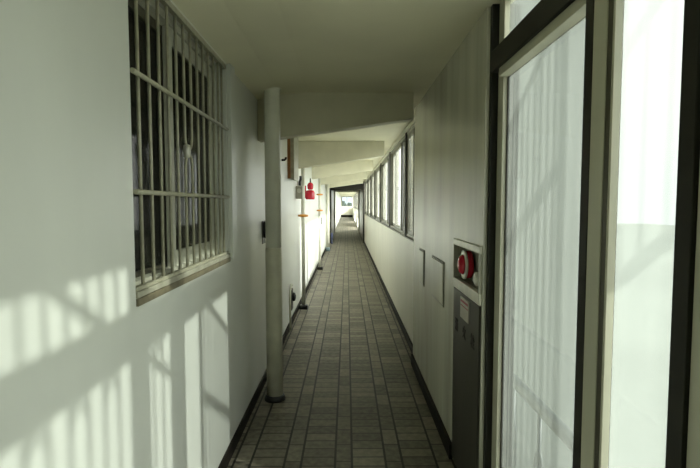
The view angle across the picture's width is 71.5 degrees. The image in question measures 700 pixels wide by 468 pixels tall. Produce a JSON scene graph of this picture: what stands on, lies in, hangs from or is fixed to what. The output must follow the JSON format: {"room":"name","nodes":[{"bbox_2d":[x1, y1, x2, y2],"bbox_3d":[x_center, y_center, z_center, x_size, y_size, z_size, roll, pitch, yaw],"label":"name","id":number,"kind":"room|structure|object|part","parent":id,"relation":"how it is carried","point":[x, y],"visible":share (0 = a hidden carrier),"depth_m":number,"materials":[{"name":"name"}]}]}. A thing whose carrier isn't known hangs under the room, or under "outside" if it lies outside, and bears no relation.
{"room":"building corridor","nodes":[
{"label":"building corridor","id":0,"kind":"room"},
{"bbox_2d":[128,11,192,270],"bbox_3d":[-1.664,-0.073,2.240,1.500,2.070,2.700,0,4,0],"label":"window pane","id":1,"kind":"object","parent":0,"point":[141,27],"depth_m":3.46,"materials":[{"name":"black glass"}]},
{"bbox_2d":[0,0,340,467],"bbox_3d":[-0.963,-1.329,26.663,0.200,2.370,58.600,0,4,0],"label":"wall","id":2,"kind":"structure","parent":0,"point":[90,377],"depth_m":1.38,"materials":[{"name":"paint"}]},
{"bbox_2d":[128,0,230,306],"bbox_3d":[-0.775,-0.367,2.217,0.138,1.140,1.280,0,4,0],"label":"window","id":3,"kind":"structure","parent":2,"relation":"in","point":[145,295],"depth_m":2.15,"materials":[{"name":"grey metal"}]},
{"bbox_3d":[-0.827,-0.362,1.891,0.024,1.050,0.570,0,4,0],"label":"sash","id":4,"kind":"part","parent":3,"relation":"part of","materials":[{"name":"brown metal"}]},
{"bbox_2d":[130,0,229,291],"bbox_3d":[-0.718,-0.390,2.206,0.038,1.089,1.252,0,4,0],"label":"window grille","id":5,"kind":"object","parent":3,"relation":"attached to","point":[177,16],"visible":0.99,"depth_m":2.05,"materials":[{"name":"metal"}]},
{"bbox_3d":[-0.723,0.147,2.239,0.018,0.013,1.252,0,4,0],"label":"rail","id":6,"kind":"part","parent":5,"relation":"part of","materials":[{"name":"metal"}]},
{"bbox_3d":[-0.721,-0.921,2.173,0.022,0.024,1.252,0,4,0],"label":"rail","id":7,"kind":"part","parent":5,"relation":"part of","materials":[{"name":"metal"}]},
{"bbox_3d":[-0.740,0.165,2.250,0.068,0.022,1.280,0,4,0],"label":"sill","id":8,"kind":"part","parent":3,"relation":"part of","materials":[{"name":"paint"}]},
{"bbox_3d":[-0.800,-0.398,2.465,0.024,1.050,0.680,0,4,0],"label":"sash","id":9,"kind":"part","parent":3,"relation":"part of","materials":[{"name":"grey metal"}]},
{"bbox_2d":[227,63,236,258],"bbox_3d":[-0.707,-0.450,2.916,0.022,1.200,0.115,0,4,0],"label":"trim","id":10,"kind":"structure","parent":2,"relation":"attached to","point":[230,69],"depth_m":2.88,"materials":[{"name":"paint"}]},
{"bbox_2d":[262,221,265,243],"bbox_3d":[-0.708,-0.015,4.067,0.034,0.190,0.150,0,4,0],"label":"door handle","id":11,"kind":"object","parent":2,"relation":"attached to","point":[263,222],"visible":0.59,"depth_m":4.03,"materials":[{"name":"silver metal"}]},
{"bbox_2d":[218,249,325,467],"bbox_3d":[-0.742,0.966,8.095,0.015,0.075,21.250,0,4,0],"label":"baseboard","id":12,"kind":"structure","parent":2,"relation":"attached to","point":[232,446],"depth_m":3.43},
{"bbox_2d":[289,283,295,330],"bbox_3d":[-0.700,0.854,5.863,0.070,0.533,0.393,0,4,0],"label":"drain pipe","id":13,"kind":"object","parent":2,"relation":"attached to","point":[292,296],"visible":1,"depth_m":5.69,"materials":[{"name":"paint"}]},
{"bbox_3d":[-0.721,0.803,5.987,0.030,0.260,0.140,0,4,0],"label":"valve plate","id":14,"kind":"part","parent":13,"relation":"part of","materials":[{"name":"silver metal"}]},
{"bbox_2d":[287,137,298,180],"bbox_3d":[-0.699,-0.937,5.974,0.074,0.555,0.550,0,4,0],"label":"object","id":15,"kind":"structure","parent":2,"relation":"attached to","point":[292,143],"depth_m":5.74,"materials":[{"name":"paint"}]},
{"bbox_2d":[296,176,303,198],"bbox_3d":[-0.690,-0.880,6.630,0.098,0.800,0.128,0,4,0],"label":"meter","id":16,"kind":"object","parent":2,"relation":"attached to","point":[299,189],"visible":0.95,"depth_m":6.60,"materials":[{"name":"metal"}]},
{"bbox_2d":[305,178,314,198],"bbox_3d":[-0.662,-0.739,7.966,0.169,0.345,0.152,0,4,0],"label":"fire alarm","id":17,"kind":"object","parent":2,"relation":"attached to","point":[309,194],"visible":0.94,"depth_m":7.92,"materials":[{"name":"red plastic"}]},
{"bbox_2d":[307,183,313,189],"bbox_3d":[-0.649,-0.784,7.963,0.104,0.115,0.104,0,4,0],"label":"lamp","id":18,"kind":"object","parent":17,"relation":"on","point":[310,185],"depth_m":7.93,"materials":[{"name":"red plastic"}]},
{"bbox_2d":[257,92,413,142],"bbox_3d":[-0.114,-0.922,3.865,1.220,0.374,0.130,0,4,0],"label":"beam","id":19,"kind":"structure","parent":2,"relation":"attached to","point":[306,113],"depth_m":3.80,"materials":[{"name":"paint"}]},
{"bbox_2d":[298,141,384,168],"bbox_3d":[-0.132,-1.104,6.809,1.220,0.374,0.130,0,4,0],"label":"beam","id":20,"kind":"structure","parent":2,"relation":"attached to","point":[310,153],"depth_m":6.74,"materials":[{"name":"paint"}]},
{"bbox_2d":[312,160,372,178],"bbox_3d":[-0.150,-1.286,9.754,1.220,0.374,0.130,0,4,0],"label":"beam","id":21,"kind":"structure","parent":2,"relation":"attached to","point":[345,168],"depth_m":9.69,"materials":[{"name":"paint"}]},
{"bbox_2d":[321,172,366,184],"bbox_3d":[-0.168,-1.467,12.698,1.220,0.374,0.130,0,4,0],"label":"beam","id":22,"kind":"structure","parent":2,"relation":"attached to","point":[363,175],"depth_m":12.63,"materials":[{"name":"paint"}]},
{"bbox_2d":[325,179,362,188],"bbox_3d":[-0.186,-1.649,15.642,1.220,0.374,0.130,0,4,0],"label":"beam","id":23,"kind":"structure","parent":2,"relation":"attached to","point":[360,181],"depth_m":15.58,"materials":[{"name":"paint"}]},
{"bbox_2d":[329,181,364,242],"bbox_3d":[-0.130,-0.841,18.743,1.370,2.370,0.120,0,4,0],"label":"door frame","id":24,"kind":"structure","parent":2,"relation":"in","point":[357,187],"depth_m":18.64,"materials":[{"name":"metal"}]},
{"bbox_2d":[334,191,359,231],"bbox_3d":[-0.174,-1.293,26.069,1.370,2.370,0.200,0,4,0],"label":"door frame","id":25,"kind":"structure","parent":2,"relation":"in","point":[334,191],"depth_m":25.98,"materials":[{"name":"paint"}]},
{"bbox_2d":[227,217,456,467],"bbox_3d":[-0.214,-0.056,26.897,1.700,0.200,58.900,0,4,0],"label":"floor","id":26,"kind":"structure","parent":0,"point":[354,397],"depth_m":3.90,"materials":[{"name":"tile"}]},
{"bbox_2d":[264,87,284,402],"bbox_3d":[-0.577,0.089,3.669,0.156,2.370,0.156,0,4,0],"label":"pipe","id":27,"kind":"object","parent":26,"relation":"on","point":[273,250],"visible":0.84,"depth_m":3.62,"materials":[{"name":"metal"}]},
{"bbox_2d":[298,168,307,308],"bbox_3d":[-0.664,-0.110,6.902,0.148,2.370,0.148,0,4,0],"label":"pole","id":28,"kind":"object","parent":26,"relation":"on","point":[302,215],"visible":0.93,"depth_m":6.89,"materials":[{"name":"white metal"}]},
{"bbox_2d":[316,178,322,269],"bbox_3d":[-0.690,-0.369,11.094,0.148,2.370,0.148,0,4,0],"label":"pole","id":29,"kind":"object","parent":26,"relation":"on","point":[319,194],"visible":0.95,"depth_m":11.07,"materials":[{"name":"white metal"}]},
{"bbox_2d":[325,184,329,250],"bbox_3d":[-0.715,-0.643,15.536,0.156,2.370,0.156,0,4,0],"label":"standpipe","id":30,"kind":"object","parent":26,"relation":"on","point":[327,248],"visible":0.82,"depth_m":15.50,"materials":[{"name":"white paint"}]},
{"bbox_2d":[172,0,514,195],"bbox_3d":[-0.254,-2.617,26.738,1.620,0.308,58.900,0,4,0],"label":"ceiling","id":31,"kind":"structure","parent":0,"point":[292,46],"depth_m":2.58,"materials":[{"name":"paint"}]},
{"bbox_2d":[341,196,352,214],"bbox_3d":[-0.393,-3.138,55.987,1.700,2.370,0.150,0,4,0],"label":"wall","id":32,"kind":"structure","parent":0,"point":[345,210],"depth_m":55.93,"materials":[{"name":"paint"}]},
{"bbox_2d":[353,116,414,342],"bbox_3d":[0.550,-1.548,30.216,0.130,2.370,51.500,0,4,0],"label":"wall","id":33,"kind":"structure","parent":0,"point":[392,253],"depth_m":6.88,"materials":[{"name":"paint"}]},
{"bbox_2d":[355,193,356,208],"bbox_3d":[0.477,-2.515,37.219,0.110,1.192,7.200,0,4,0],"label":"window","id":34,"kind":"structure","parent":33,"relation":"in","point":[356,193],"depth_m":37.25,"materials":[{"name":"glass"}]},
{"bbox_2d":[365,181,366,214],"bbox_3d":[0.599,-1.288,17.323,0.110,1.192,2.330,0,4,0],"label":"window","id":35,"kind":"structure","parent":33,"relation":"in","point":[366,181],"depth_m":17.45,"materials":[{"name":"glass"}]},
{"bbox_3d":[0.600,-1.277,17.093,0.024,1.115,0.730,0,4,0],"label":"sash","id":36,"kind":"part","parent":35,"relation":"part of","materials":[{"name":"glass"}]},
{"bbox_2d":[367,179,367,214],"bbox_3d":[0.617,-1.219,16.110,0.088,1.180,0.100,0,4,0],"label":"trim","id":37,"kind":"structure","parent":33,"relation":"attached to","point":[367,179],"depth_m":16.06,"materials":[{"name":"metal"}]},
{"bbox_2d":[367,177,369,216],"bbox_3d":[0.613,-1.149,15.062,0.110,1.192,2.000,0,4,0],"label":"window","id":38,"kind":"structure","parent":33,"relation":"in","point":[369,177],"depth_m":15.35,"materials":[{"name":"glass"}]},
{"bbox_3d":[0.630,-1.155,15.062,0.075,1.180,2.000,0,4,0],"label":"frame","id":39,"kind":"part","parent":38,"relation":"part of","materials":[{"name":"metal"}]},
{"bbox_3d":[0.613,-1.148,14.997,0.024,1.115,0.730,0,4,0],"label":"sash","id":40,"kind":"part","parent":38,"relation":"part of","materials":[{"name":"metal"}]},
{"bbox_2d":[370,176,370,216],"bbox_3d":[0.630,-1.090,14.014,0.088,1.180,0.100,0,4,0],"label":"trim","id":41,"kind":"structure","parent":33,"relation":"attached to","point":[370,176],"depth_m":13.96,"materials":[{"name":"metal"}]},
{"bbox_2d":[370,172,373,218],"bbox_3d":[0.626,-1.019,12.966,0.110,1.192,2.000,0,4,0],"label":"window","id":42,"kind":"structure","parent":33,"relation":"in","point":[372,175],"depth_m":13.26,"materials":[{"name":"glass"}]},
{"bbox_3d":[0.626,-1.019,12.901,0.024,1.115,0.730,0,4,0],"label":"sash","id":43,"kind":"part","parent":42,"relation":"part of","materials":[{"name":"glass"}]},
{"bbox_3d":[0.647,-1.062,13.597,0.024,1.115,0.665,0,4,0],"label":"sash","id":44,"kind":"part","parent":42,"relation":"part of","materials":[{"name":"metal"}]},
{"bbox_2d":[374,171,374,218],"bbox_3d":[0.643,-0.961,11.918,0.088,1.180,0.100,0,4,0],"label":"trim","id":45,"kind":"structure","parent":33,"relation":"attached to","point":[374,171],"depth_m":11.89,"materials":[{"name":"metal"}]},
{"bbox_2d":[374,165,379,221],"bbox_3d":[0.638,-0.890,10.870,0.110,1.192,2.000,0,4,0],"label":"window","id":46,"kind":"structure","parent":33,"relation":"in","point":[377,171],"depth_m":11.16,"materials":[{"name":"glass"}]},
{"bbox_3d":[0.659,-0.932,11.501,0.024,1.115,0.665,0,4,0],"label":"sash","id":47,"kind":"part","parent":46,"relation":"part of","materials":[{"name":"glass"}]},
{"bbox_3d":[0.639,-0.889,10.805,0.024,1.115,0.730,0,4,0],"label":"sash","id":48,"kind":"part","parent":46,"relation":"part of","materials":[{"name":"glass"}]},
{"bbox_2d":[380,163,380,221],"bbox_3d":[0.656,-0.831,9.822,0.088,1.180,0.100,0,4,0],"label":"trim","id":49,"kind":"structure","parent":33,"relation":"attached to","point":[380,163],"depth_m":9.77,"materials":[{"name":"metal"}]},
{"bbox_2d":[379,155,388,226],"bbox_3d":[0.651,-0.761,8.774,0.110,1.192,2.000,0,4,0],"label":"window","id":50,"kind":"structure","parent":33,"relation":"in","point":[385,164],"depth_m":9.05,"materials":[{"name":"glass"}]},
{"bbox_3d":[0.672,-0.803,9.405,0.024,1.115,0.665,0,4,0],"label":"sash","id":51,"kind":"part","parent":50,"relation":"part of","materials":[{"name":"glass"}]},
{"bbox_3d":[0.652,-0.760,8.709,0.024,1.115,0.730,0,4,0],"label":"sash","id":52,"kind":"part","parent":50,"relation":"part of","materials":[{"name":"glass"}]},
{"bbox_2d":[364,241,412,353],"bbox_3d":[0.589,0.747,11.647,0.020,0.075,14.150,0,4,0],"label":"baseboard","id":53,"kind":"structure","parent":33,"relation":"attached to","point":[409,342],"depth_m":6.64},
{"bbox_2d":[389,152,390,226],"bbox_3d":[0.669,-0.702,7.726,0.088,1.180,0.100,0,4,0],"label":"trim","id":54,"kind":"structure","parent":33,"relation":"attached to","point":[389,152],"depth_m":7.69,"materials":[{"name":"metal"}]},
{"bbox_2d":[388,135,404,235],"bbox_3d":[0.664,-0.631,6.678,0.110,1.192,2.000,0,4,0],"label":"window","id":55,"kind":"structure","parent":33,"relation":"in","point":[394,173],"depth_m":6.95,"materials":[{"name":"glass"}]},
{"bbox_3d":[0.634,-0.043,6.714,0.050,0.012,2.000,0,4,0],"label":"sill","id":56,"kind":"part","parent":55,"relation":"part of","materials":[{"name":"metal"}]},
{"bbox_3d":[0.685,-0.674,7.309,0.024,1.115,0.665,0,4,0],"label":"sash","id":57,"kind":"part","parent":55,"relation":"part of","materials":[{"name":"glass"}]},
{"bbox_3d":[0.664,-0.631,6.613,0.024,1.115,0.730,0,4,0],"label":"sash","id":58,"kind":"part","parent":55,"relation":"part of","materials":[{"name":"glass"}]},
{"bbox_3d":[0.693,-0.592,5.982,0.024,1.115,0.535,0,4,0],"label":"sash","id":59,"kind":"part","parent":55,"relation":"part of","materials":[{"name":"metal"}]},
{"bbox_2d":[404,132,406,235],"bbox_3d":[0.681,-0.573,5.630,0.088,1.180,0.100,0,4,0],"label":"trim","id":60,"kind":"structure","parent":33,"relation":"attached to","point":[405,190],"depth_m":5.59,"materials":[{"name":"metal"}]},
{"bbox_2d":[403,124,414,242],"bbox_3d":[0.674,-0.530,5.031,0.110,1.192,1.100,0,4,0],"label":"window","id":61,"kind":"structure","parent":33,"relation":"in","point":[411,133],"depth_m":5.51,"materials":[{"name":"glass"}]},
{"bbox_3d":[0.672,-0.551,5.313,0.024,1.115,0.465,0,4,0],"label":"sash","id":62,"kind":"part","parent":61,"relation":"part of","materials":[{"name":"metal"}]},
{"bbox_2d":[413,7,490,467],"bbox_3d":[0.669,0.108,3.367,0.140,2.370,2.300,0,4,0],"label":"wall","id":63,"kind":"structure","parent":0,"point":[452,117],"depth_m":2.94,"materials":[{"name":"paint"}]},
{"bbox_2d":[419,248,424,285],"bbox_3d":[0.590,0.268,4.018,0.010,0.290,0.260,0,4,0],"label":"access hatch","id":64,"kind":"object","parent":63,"relation":"attached to","point":[421,251],"visible":1,"depth_m":3.98,"materials":[{"name":"paint"}]},
{"bbox_2d":[411,354,451,458],"bbox_3d":[0.588,1.228,3.721,0.020,0.090,1.730,0,4,0],"label":"baseboard","id":65,"kind":"structure","parent":63,"relation":"attached to","point":[442,431],"depth_m":3.38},
{"bbox_2d":[431,255,443,306],"bbox_3d":[0.595,0.311,3.314,0.010,0.290,0.430,0,4,0],"label":"access hatch","id":66,"kind":"object","parent":63,"relation":"attached to","point":[437,274],"visible":1,"depth_m":3.28,"materials":[{"name":"paint"}]},
{"bbox_2d":[452,238,481,467],"bbox_3d":[0.656,0.677,2.543,0.133,1.275,0.555,0,4,0],"label":"cabinet","id":67,"kind":"object","parent":63,"relation":"attached to","point":[467,299],"depth_m":2.49,"materials":[{"name":"metal"}]},
{"bbox_2d":[457,250,474,278],"bbox_3d":[0.623,0.164,2.619,0.082,0.156,0.156,0,4,0],"label":"bell","id":68,"kind":"object","parent":67,"relation":"attached to","point":[465,263],"visible":1,"depth_m":2.57,"materials":[{"name":"red metal"}]},
{"bbox_3d":[0.649,0.223,2.402,0.072,0.072,0.072,0,4,0],"label":"call button","id":69,"kind":"part","parent":67,"relation":"part of","materials":[{"name":"white plastic"}]},
{"bbox_2d":[483,0,699,467],"bbox_3d":[0.691,0.265,0.822,0.128,2.370,2.800,0,4,0],"label":"door","id":70,"kind":"structure","parent":63,"relation":"in","point":[514,42],"depth_m":1.26,"materials":[{"name":"metal"}]},
{"bbox_3d":[0.659,-0.663,1.686,0.050,0.035,0.761,0,4,0],"label":"head rail","id":71,"kind":"part","parent":70,"relation":"part of","materials":[{"name":"beige metal"}]},
{"bbox_2d":[513,0,585,467],"bbox_3d":[1.191,0.033,3.115,0.820,3.250,0.200,0,4,0],"label":"window pane","id":72,"kind":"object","parent":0,"point":[552,82],"depth_m":3.01,"materials":[{"name":"white glass"}]},
{"bbox_3d":[2.499,1.939,0.235,3.400,0.200,6.200,0,4,0],"label":"floor","id":73,"kind":"structure","parent":0,"visible":0},
{"bbox_2d":[512,374,573,467],"bbox_3d":[0.945,1.357,0.887,0.064,0.882,3.993,0,4,0],"label":"handrail","id":74,"kind":"object","parent":73,"relation":"on","point":[564,433],"visible":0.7,"depth_m":2.39,"materials":[{"name":"metal"}]},
{"label":"outside","id":75,"kind":"structure","parent":0,"visible":0},
{"bbox_2d":[398,224,674,467],"bbox_3d":[-0.611,4.473,100.464,320.000,0.300,320.000,0,4,0],"label":"ground","id":76,"kind":"structure","parent":75,"point":[644,252],"depth_m":36.40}
]}

